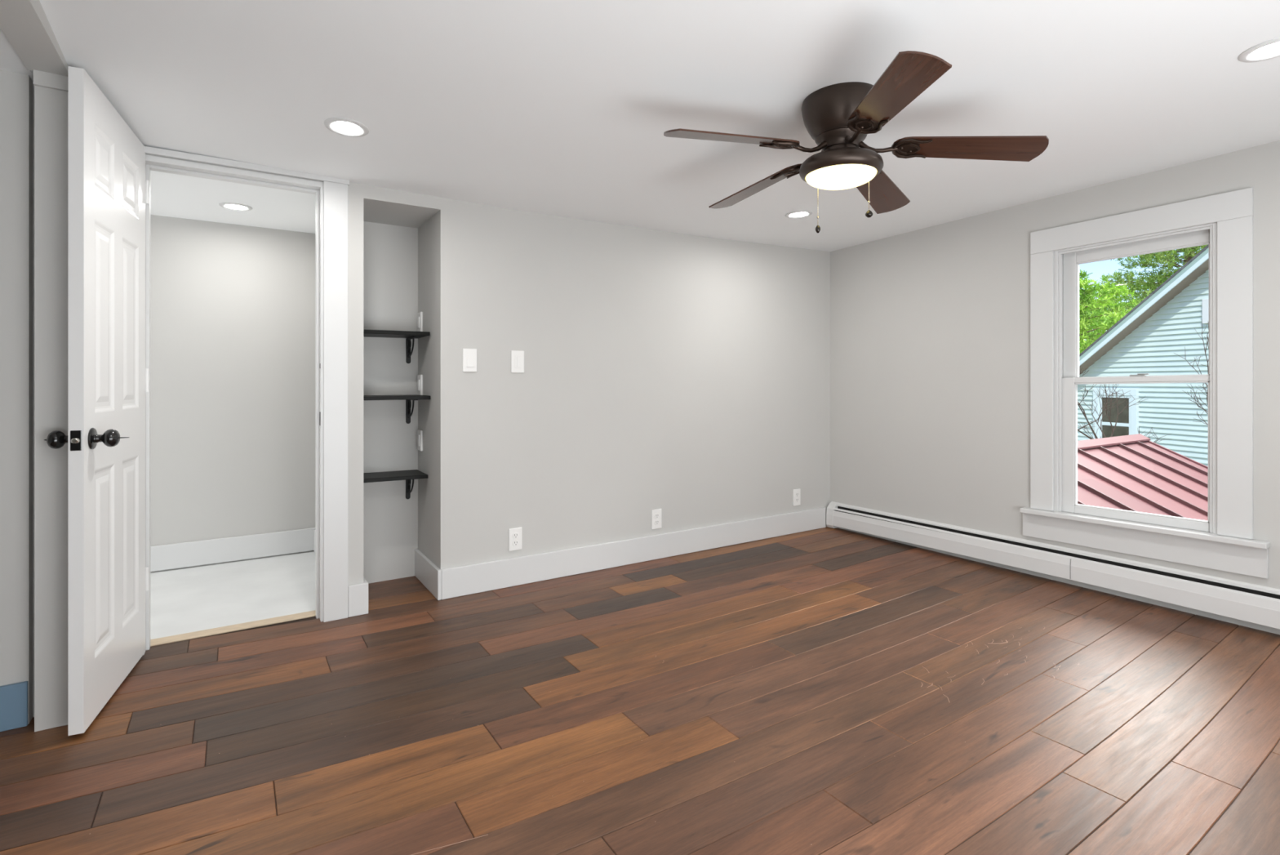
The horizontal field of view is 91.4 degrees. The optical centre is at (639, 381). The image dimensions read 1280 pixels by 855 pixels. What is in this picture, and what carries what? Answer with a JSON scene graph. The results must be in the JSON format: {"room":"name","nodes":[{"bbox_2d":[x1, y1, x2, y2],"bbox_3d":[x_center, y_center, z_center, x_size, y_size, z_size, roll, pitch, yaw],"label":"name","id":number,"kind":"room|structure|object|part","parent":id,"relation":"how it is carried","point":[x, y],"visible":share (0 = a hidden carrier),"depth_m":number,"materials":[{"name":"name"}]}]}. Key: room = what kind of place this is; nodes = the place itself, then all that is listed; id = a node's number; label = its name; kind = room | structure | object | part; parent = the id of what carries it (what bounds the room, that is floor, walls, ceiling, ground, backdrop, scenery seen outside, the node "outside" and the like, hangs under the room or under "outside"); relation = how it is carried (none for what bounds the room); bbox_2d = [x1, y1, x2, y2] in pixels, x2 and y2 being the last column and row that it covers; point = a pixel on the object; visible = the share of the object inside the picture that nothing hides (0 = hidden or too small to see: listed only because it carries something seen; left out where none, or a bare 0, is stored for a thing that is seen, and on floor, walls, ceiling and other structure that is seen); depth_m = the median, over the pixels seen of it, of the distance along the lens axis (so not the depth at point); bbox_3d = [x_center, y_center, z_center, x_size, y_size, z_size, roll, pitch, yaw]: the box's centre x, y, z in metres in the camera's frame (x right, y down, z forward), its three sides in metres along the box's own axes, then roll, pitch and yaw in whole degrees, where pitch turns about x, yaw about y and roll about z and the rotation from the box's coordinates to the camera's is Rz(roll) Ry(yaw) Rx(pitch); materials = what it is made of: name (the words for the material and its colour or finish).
{"room":"empty bedroom","nodes":[
{"label":"empty bedroom","id":0,"kind":"room"},
{"bbox_2d":[0,28,33,78],"bbox_3d":[-1.366,-1.004,0.065,1.181,0.112,4.200,0,0,-33],"label":"ceiling","id":1,"kind":"structure","parent":0,"point":[10,61],"depth_m":1.84,"materials":[{"name":"white paint"}]},
{"bbox_2d":[0,69,34,724],"bbox_3d":[-1.484,0.010,0.167,1.295,2.140,4.500,0,0,-33],"label":"wall","id":2,"kind":"structure","parent":0,"point":[16,90],"depth_m":1.92,"materials":[{"name":"grey paint"}]},
{"bbox_2d":[0,680,28,731],"bbox_3d":[-2.379,0.993,1.610,1.169,0.135,0.014,0,0,-33],"label":"baseboard","id":3,"kind":"structure","parent":2,"relation":"attached to","point":[14,697],"depth_m":1.91,"materials":[{"name":"blue"}]},
{"bbox_2d":[0,0,67,731],"bbox_3d":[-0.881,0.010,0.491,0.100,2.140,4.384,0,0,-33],"label":"door frame","id":4,"kind":"structure","parent":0,"point":[25,24],"depth_m":1.91,"materials":[{"name":"grey paint"}]},
{"bbox_2d":[44,66,148,735],"bbox_3d":[-1.794,0.058,2.135,0.204,1.977,0.639,0,0,-25],"label":"door","id":5,"kind":"structure","parent":4,"relation":"in","point":[108,187],"depth_m":2.00,"materials":[{"name":"white paint"}]},
{"bbox_3d":[-1.746,0.175,1.889,0.068,0.067,0.067,0,0,-25],"label":"knob","id":6,"kind":"part","parent":5,"relation":"part of","materials":[{"name":"black metal"}]},
{"bbox_3d":[-1.672,0.175,1.852,0.026,0.060,0.003,0,0,-25],"label":"latch plate","id":7,"kind":"part","parent":5,"relation":"part of","materials":[{"name":"black metal"}]},
{"bbox_3d":[-1.651,0.175,1.932,0.068,0.067,0.067,0,0,-25],"label":"knob","id":8,"kind":"part","parent":5,"relation":"part of","materials":[{"name":"black metal"}]},
{"bbox_2d":[150,170,315,233],"bbox_3d":[-2.685,-0.994,2.786,2.340,0.132,1.200,0,0,-33],"label":"ceiling","id":9,"kind":"structure","parent":0,"point":[171,195],"depth_m":3.23,"materials":[{"name":"white paint"}]},
{"bbox_2d":[218,202,252,211],"bbox_3d":[-2.142,-0.925,3.313,0.150,0.006,0.150,0,0,-33],"label":"recessed light","id":10,"kind":"object","parent":9,"relation":"in","point":[231,206],"visible":1,"depth_m":3.30,"materials":[{"name":"white"}]},
{"bbox_2d":[146,154,830,585],"bbox_3d":[-1.315,0.010,3.669,5.800,2.140,1.416,0,0,-33],"label":"wall","id":11,"kind":"structure","parent":0,"point":[685,376],"depth_m":3.57,"materials":[{"name":"grey paint"}]},
{"bbox_2d":[150,527,315,571],"bbox_3d":[-2.685,0.985,2.787,2.340,0.139,1.197,0,0,-33],"label":"baseboard","id":12,"kind":"structure","parent":11,"relation":"attached to","point":[183,554],"depth_m":3.66,"materials":[{"name":"white paint"}]},
{"bbox_2d":[150,609,315,646],"bbox_3d":[-1.730,1.058,2.692,0.607,0.007,0.070,0,0,-33],"label":"trim","id":13,"kind":"structure","parent":11,"relation":"attached to","point":[204,633],"depth_m":2.67,"materials":[{"name":"beige wood"}]},
{"bbox_2d":[143,146,349,654],"bbox_3d":[-1.699,0.075,2.631,0.853,1.969,0.136,0,0,-33],"label":"trim","id":14,"kind":"structure","parent":11,"relation":"attached to","point":[331,194],"depth_m":2.77,"materials":[{"name":"white paint"}]},
{"bbox_3d":[-1.422,0.165,2.778,0.002,0.060,0.028,0,0,-33],"label":"strike plate","id":15,"kind":"part","parent":14,"relation":"part of","materials":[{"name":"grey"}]},
{"bbox_3d":[-1.356,0.088,2.786,0.099,1.943,0.018,0,0,-33],"label":"casing","id":16,"kind":"part","parent":14,"relation":"part of","materials":[{"name":"white paint"}]},
{"bbox_2d":[348,576,368,617],"bbox_3d":[-1.324,0.989,2.906,0.084,0.140,0.184,0,0,-33],"label":"baseboard","id":17,"kind":"structure","parent":11,"relation":"attached to","point":[357,593],"depth_m":2.83,"materials":[{"name":"white paint"}]},
{"bbox_2d":[363,469,427,498],"bbox_3d":[-1.301,0.557,3.231,0.344,0.160,0.224,0,0,-33],"label":"wall shelf","id":18,"kind":"object","parent":11,"relation":"attached to","point":[406,475],"visible":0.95,"depth_m":3.21,"materials":[{"name":"black wood"}]},
{"bbox_2d":[363,328,430,363],"bbox_3d":[-1.290,-0.175,3.214,0.344,0.157,0.263,0,0,-33],"label":"wall shelf","id":19,"kind":"object","parent":11,"relation":"attached to","point":[408,335],"visible":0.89,"depth_m":3.18,"materials":[{"name":"black wood"}]},
{"bbox_2d":[363,394,430,423],"bbox_3d":[-1.287,0.150,3.210,0.344,0.157,0.273,0,0,-33],"label":"wall shelf","id":20,"kind":"object","parent":11,"relation":"attached to","point":[408,397],"visible":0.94,"depth_m":3.17,"materials":[{"name":"black wood"}]},
{"bbox_2d":[417,429,422,450],"bbox_3d":[-1.184,0.316,3.358,0.017,0.110,0.072,0,0,-33],"label":"wall plate","id":21,"kind":"object","parent":11,"relation":"attached to","point":[420,433],"visible":1,"depth_m":3.33,"materials":[{"name":"white plastic"}]},
{"bbox_2d":[417,374,422,395],"bbox_3d":[-1.184,0.019,3.358,0.017,0.110,0.072,0,0,-33],"label":"wall plate","id":22,"kind":"object","parent":11,"relation":"attached to","point":[420,377],"visible":0.94,"depth_m":3.33,"materials":[{"name":"white plastic"}]},
{"bbox_2d":[417,311,422,331],"bbox_3d":[-1.184,-0.316,3.358,0.017,0.110,0.072,0,0,-33],"label":"wall plate","id":23,"kind":"object","parent":11,"relation":"attached to","point":[420,315],"visible":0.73,"depth_m":3.33,"materials":[{"name":"white plastic"}]},
{"bbox_2d":[414,548,441,599],"bbox_3d":[-1.096,0.987,3.221,0.018,0.145,0.462,0,0,-33],"label":"baseboard","id":24,"kind":"structure","parent":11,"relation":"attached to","point":[429,575],"depth_m":3.17,"materials":[{"name":"white paint"}]},
{"bbox_2d":[462,348,476,372],"bbox_3d":[-0.849,-0.106,3.121,0.072,0.116,0.010,0,0,-33],"label":"light switch","id":25,"kind":"object","parent":11,"relation":"attached to","point":[469,355],"visible":1,"depth_m":3.12,"materials":[{"name":"white plastic"}]},
{"bbox_2d":[508,527,521,551],"bbox_3d":[-0.648,0.820,3.253,0.072,0.116,0.009,0,0,-33],"label":"electrical outlet","id":26,"kind":"object","parent":11,"relation":"attached to","point":[514,534],"visible":1,"depth_m":3.25,"materials":[{"name":"white plastic"}]},
{"bbox_2d":[512,539,519,546],"bbox_3d":[-0.646,0.840,3.250,0.034,0.034,0.003,0,0,-33],"label":"receptacle","id":27,"kind":"object","parent":26,"relation":"attached to","point":[515,542],"depth_m":3.25,"materials":[{"name":"white plastic"}]},
{"bbox_2d":[512,532,519,538],"bbox_3d":[-0.646,0.800,3.250,0.034,0.034,0.003,0,0,-33],"label":"receptacle","id":28,"kind":"object","parent":26,"relation":"attached to","point":[515,535],"depth_m":3.25,"materials":[{"name":"white plastic"}]},
{"bbox_2d":[511,350,524,373],"bbox_3d":[-0.637,-0.103,3.258,0.072,0.116,0.012,0,0,-33],"label":"light switch","id":29,"kind":"object","parent":11,"relation":"attached to","point":[517,356],"visible":1,"depth_m":3.25,"materials":[{"name":"white plastic"}]},
{"bbox_3d":[-0.636,-0.103,3.257,0.034,0.066,0.002,0,0,-33],"label":"dimmer frame","id":30,"kind":"part","parent":29,"relation":"part of","materials":[{"name":"white plastic"}]},
{"bbox_2d":[440,506,825,599],"bbox_3d":[0.189,0.987,3.792,2.758,0.145,0.018,0,0,-33],"label":"baseboard","id":31,"kind":"structure","parent":11,"relation":"attached to","point":[460,580],"depth_m":3.57,"materials":[{"name":"white paint"}]},
{"bbox_2d":[651,508,661,528],"bbox_3d":[0.100,0.822,3.739,0.072,0.116,0.009,0,0,-33],"label":"electrical outlet","id":32,"kind":"object","parent":11,"relation":"attached to","point":[655,513],"visible":1,"depth_m":3.73,"materials":[{"name":"white plastic"}]},
{"bbox_2d":[654,519,659,524],"bbox_3d":[0.102,0.842,3.737,0.034,0.034,0.003,0,0,-33],"label":"receptacle","id":33,"kind":"object","parent":32,"relation":"attached to","point":[656,521],"depth_m":3.74,"materials":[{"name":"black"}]},
{"bbox_2d":[654,512,659,518],"bbox_3d":[0.102,0.802,3.737,0.034,0.034,0.003,0,0,-33],"label":"receptacle","id":34,"kind":"object","parent":32,"relation":"attached to","point":[656,514],"depth_m":3.74,"materials":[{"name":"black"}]},
{"bbox_2d":[792,488,800,506],"bbox_3d":[1.102,0.813,4.392,0.072,0.116,0.009,0,0,-33],"label":"electrical outlet","id":35,"kind":"object","parent":11,"relation":"attached to","point":[796,492],"visible":1,"depth_m":4.39,"materials":[{"name":"white plastic"}]},
{"bbox_2d":[0,526,1279,854],"bbox_3d":[0.020,1.085,1.711,5.700,0.051,5.954,0,0,-33],"label":"floor","id":36,"kind":"structure","parent":0,"point":[824,691],"depth_m":1.94,"materials":[{"name":"brown wood"}]},
{"bbox_2d":[31,0,1279,251],"bbox_3d":[0.941,-1.101,1.671,4.600,0.418,4.474,0,0,-33],"label":"ceiling","id":37,"kind":"structure","parent":0,"point":[558,108],"depth_m":2.04,"materials":[{"name":"white paint"}]},
{"bbox_2d":[324,117,368,137],"bbox_3d":[-1.073,-0.928,2.289,0.149,0.015,0.149,0,0,2],"label":"recessed light","id":38,"kind":"object","parent":37,"relation":"in","point":[344,126],"visible":1,"depth_m":2.28,"materials":[{"name":"white paint"}]},
{"bbox_2d":[785,210,812,217],"bbox_3d":[0.885,-0.930,3.484,0.149,0.012,0.149,0,0,9],"label":"recessed light","id":39,"kind":"object","parent":37,"relation":"in","point":[797,214],"visible":1,"depth_m":3.48,"materials":[{"name":"white"}]},
{"bbox_2d":[663,50,1048,232],"bbox_3d":[0.650,-0.733,2.121,1.174,0.441,1.148,0,0,-33],"label":"ceiling fan","id":40,"kind":"object","parent":37,"relation":"hanging from","point":[838,117],"visible":1,"depth_m":1.99,"materials":[{"name":"brown metal"}]},
{"bbox_3d":[0.299,-0.772,1.986,0.454,0.006,0.132,-1,13,-16],"label":"blade","id":41,"kind":"part","parent":40,"relation":"part of","materials":[{"name":"brown wood"}]},
{"bbox_3d":[0.448,-0.745,2.405,0.132,0.006,0.454,-16,3,-36],"label":"blade","id":42,"kind":"part","parent":40,"relation":"part of","materials":[{"name":"brown wood"}]},
{"bbox_3d":[0.616,-0.640,2.163,0.008,0.207,0.008,0,0,-33],"label":"pull chain","id":43,"kind":"part","parent":40,"relation":"part of","materials":[{"name":"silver metal"}]},
{"bbox_3d":[0.616,-0.527,2.163,0.017,0.028,0.017,0,0,-33],"label":"pull knob","id":44,"kind":"part","parent":40,"relation":"part of","materials":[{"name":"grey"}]},
{"bbox_3d":[0.671,-0.673,2.091,0.227,0.038,0.227,0,0,-33],"label":"lamp shade","id":45,"kind":"part","parent":40,"relation":"part of","materials":[{"name":"white glass"}]},
{"bbox_3d":[0.766,-0.670,2.091,0.008,0.207,0.008,0,0,-33],"label":"pull chain","id":46,"kind":"part","parent":40,"relation":"part of","materials":[{"name":"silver metal"}]},
{"bbox_3d":[0.766,-0.561,2.091,0.025,0.026,0.025,0,0,-33],"label":"pull knob","id":47,"kind":"part","parent":40,"relation":"part of","materials":[{"name":"brown metal"}]},
{"bbox_3d":[0.909,-0.739,2.393,0.132,0.006,0.454,-16,-18,35],"label":"blade","id":48,"kind":"part","parent":40,"relation":"part of","materials":[{"name":"brown wood"}]},
{"bbox_3d":[0.680,-0.774,1.704,0.132,0.006,0.454,13,1,-1],"label":"blade","id":49,"kind":"part","parent":40,"relation":"part of","materials":[{"name":"brown wood"}]},
{"bbox_3d":[1.047,-0.749,2.004,0.454,0.006,0.132,6,-12,13],"label":"blade","id":50,"kind":"part","parent":40,"relation":"part of","materials":[{"name":"brown wood"}]},
{"bbox_2d":[1237,37,1279,62],"bbox_3d":[1.855,-0.973,1.832,0.149,0.012,0.149,0,0,2],"label":"recessed light","id":51,"kind":"object","parent":37,"relation":"in","point":[1270,49],"visible":1,"depth_m":1.85,"materials":[{"name":"white plastic"}]},
{"bbox_2d":[830,140,1279,634],"bbox_3d":[2.653,0.010,2.792,0.147,2.140,4.384,0,0,-33],"label":"wall","id":52,"kind":"structure","parent":0,"point":[930,326],"depth_m":3.73,"materials":[{"name":"grey paint"}]},
{"bbox_2d":[826,501,1279,628],"bbox_3d":[2.555,0.959,2.745,0.066,0.194,4.313,0,0,-33],"label":"baseboard heater","id":53,"kind":"object","parent":52,"relation":"attached to","point":[1240,600],"visible":1,"depth_m":3.18,"materials":[{"name":"white metal"}]},
{"bbox_2d":[1019,187,1270,578],"bbox_3d":[2.435,0.009,3.077,0.204,1.680,0.980,0,0,-33],"label":"window","id":54,"kind":"structure","parent":52,"relation":"in","point":[1225,542],"depth_m":2.96,"materials":[{"name":"white paint"}]},
{"bbox_3d":[2.172,-0.002,3.377,0.020,1.387,0.111,0,0,-33],"label":"casing","id":55,"kind":"part","parent":54,"relation":"part of","materials":[{"name":"white paint"}]},
{"bbox_3d":[2.415,0.703,3.073,0.056,0.046,0.625,0,0,-33],"label":"sill","id":56,"kind":"part","parent":54,"relation":"part of","materials":[{"name":"white paint"}]},
{"bbox_3d":[2.419,0.330,3.076,0.030,0.721,0.624,0,0,-33],"label":"sash","id":57,"kind":"part","parent":54,"relation":"part of","materials":[{"name":"white paint"}]},
{"bbox_3d":[2.448,-0.340,3.095,0.030,0.712,0.624,0,0,-33],"label":"sash","id":58,"kind":"part","parent":54,"relation":"part of","materials":[{"name":"white paint"}]},
{"bbox_3d":[2.595,-0.016,2.727,0.020,1.388,0.114,0,0,-33],"label":"casing","id":59,"kind":"part","parent":54,"relation":"part of","materials":[{"name":"white paint"}]},
{"label":"outside","id":60,"kind":"structure","parent":0,"visible":0},
{"bbox_3d":[28.405,4.360,42.358,86.170,0.200,120.000,0,0,-33],"label":"ground","id":61,"kind":"structure","parent":60,"visible":0},
{"bbox_2d":[1079,269,1130,354],"bbox_3d":[14.311,0.265,20.884,5.723,7.996,5.886,0,0,-40],"label":"tree","id":62,"kind":"object","parent":61,"relation":"on","point":[1086,322],"visible":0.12,"depth_m":20.39,"materials":[{"name":"green plant"}]},
{"bbox_2d":[1079,281,1139,343],"bbox_3d":[21.359,-0.178,28.366,6.803,8.882,6.337,0,0,-14],"label":"tree","id":63,"kind":"object","parent":61,"relation":"on","point":[1118,293],"visible":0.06,"depth_m":28.00,"materials":[{"name":"green plant"}]},
{"bbox_2d":[1106,297,1133,330],"bbox_3d":[40.908,-1.363,51.336,8.912,11.251,8.463,0,0,19],"label":"pine tree","id":64,"kind":"object","parent":61,"relation":"on","point":[1124,300],"visible":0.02,"depth_m":51.53,"materials":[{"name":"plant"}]},
{"bbox_2d":[1079,422,1171,443],"bbox_3d":[7.011,2.447,11.240,3.889,3.643,1.864,0,0,-3],"label":"bare tree","id":65,"kind":"object","parent":61,"relation":"on","point":[1155,441],"visible":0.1,"depth_m":10.84,"materials":[{"name":"brown plant"}]},
{"bbox_2d":[1077,433,1208,520],"bbox_3d":[3.413,2.490,5.205,3.740,3.940,8.420,0,0,-33],"label":"metal roof","id":66,"kind":"structure","parent":61,"relation":"on","point":[1132,472],"depth_m":5.05,"materials":[{"name":"pink painted metal"},{"name":"maroon metal"}]},
{"bbox_3d":[4.967,1.577,6.217,0.030,2.064,8.400,0,0,-33],"label":"rake trim","id":67,"kind":"part","parent":66,"relation":"part of","materials":[{"name":"red metal"}]},
{"bbox_2d":[1077,244,1208,466],"bbox_3d":[13.565,-0.474,8.626,4.572,9.468,16.000,0,0,-14],"label":"house","id":68,"kind":"structure","parent":61,"relation":"on","point":[1146,340],"depth_m":12.61,"materials":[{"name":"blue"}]},
{"bbox_3d":[10.305,1.040,13.539,0.060,1.480,0.709,0,0,-14],"label":"sash","id":69,"kind":"part","parent":68,"relation":"part of","materials":[{"name":"white wood"}]},
{"bbox_3d":[10.295,1.050,13.532,0.004,1.420,0.610,0,0,-14],"label":"pane","id":70,"kind":"part","parent":68,"relation":"part of","materials":[{"name":"grey glass"}]},
{"bbox_3d":[10.374,-1.998,11.942,0.022,6.100,8.000,0,0,-14],"label":"rake moulding","id":71,"kind":"part","parent":68,"relation":"part of","materials":[{"name":"white wood"}]},
{"bbox_2d":[1202,298,1208,323],"bbox_3d":[10.783,-1.330,11.659,0.070,0.460,0.490,0,0,-14],"label":"gable vent","id":72,"kind":"object","parent":68,"relation":"attached to","point":[1205,301],"depth_m":11.83,"materials":[{"name":"white"}]},
{"bbox_2d":[1077,320,1208,439],"bbox_3d":[7.956,1.648,10.649,2.495,5.231,5.468,0,0,-33],"label":"bare tree","id":73,"kind":"object","parent":61,"relation":"on","point":[1099,390],"visible":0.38,"depth_m":10.70,"materials":[{"name":"brown plant"}]},
{"bbox_2d":[1099,244,1208,331],"bbox_3d":[29.426,-4.551,32.663,12.084,17.629,12.470,0,0,-33],"label":"tree","id":74,"kind":"object","parent":61,"relation":"on","point":[1140,285],"visible":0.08,"depth_m":33.27,"materials":[{"name":"green plant"}]}
]}

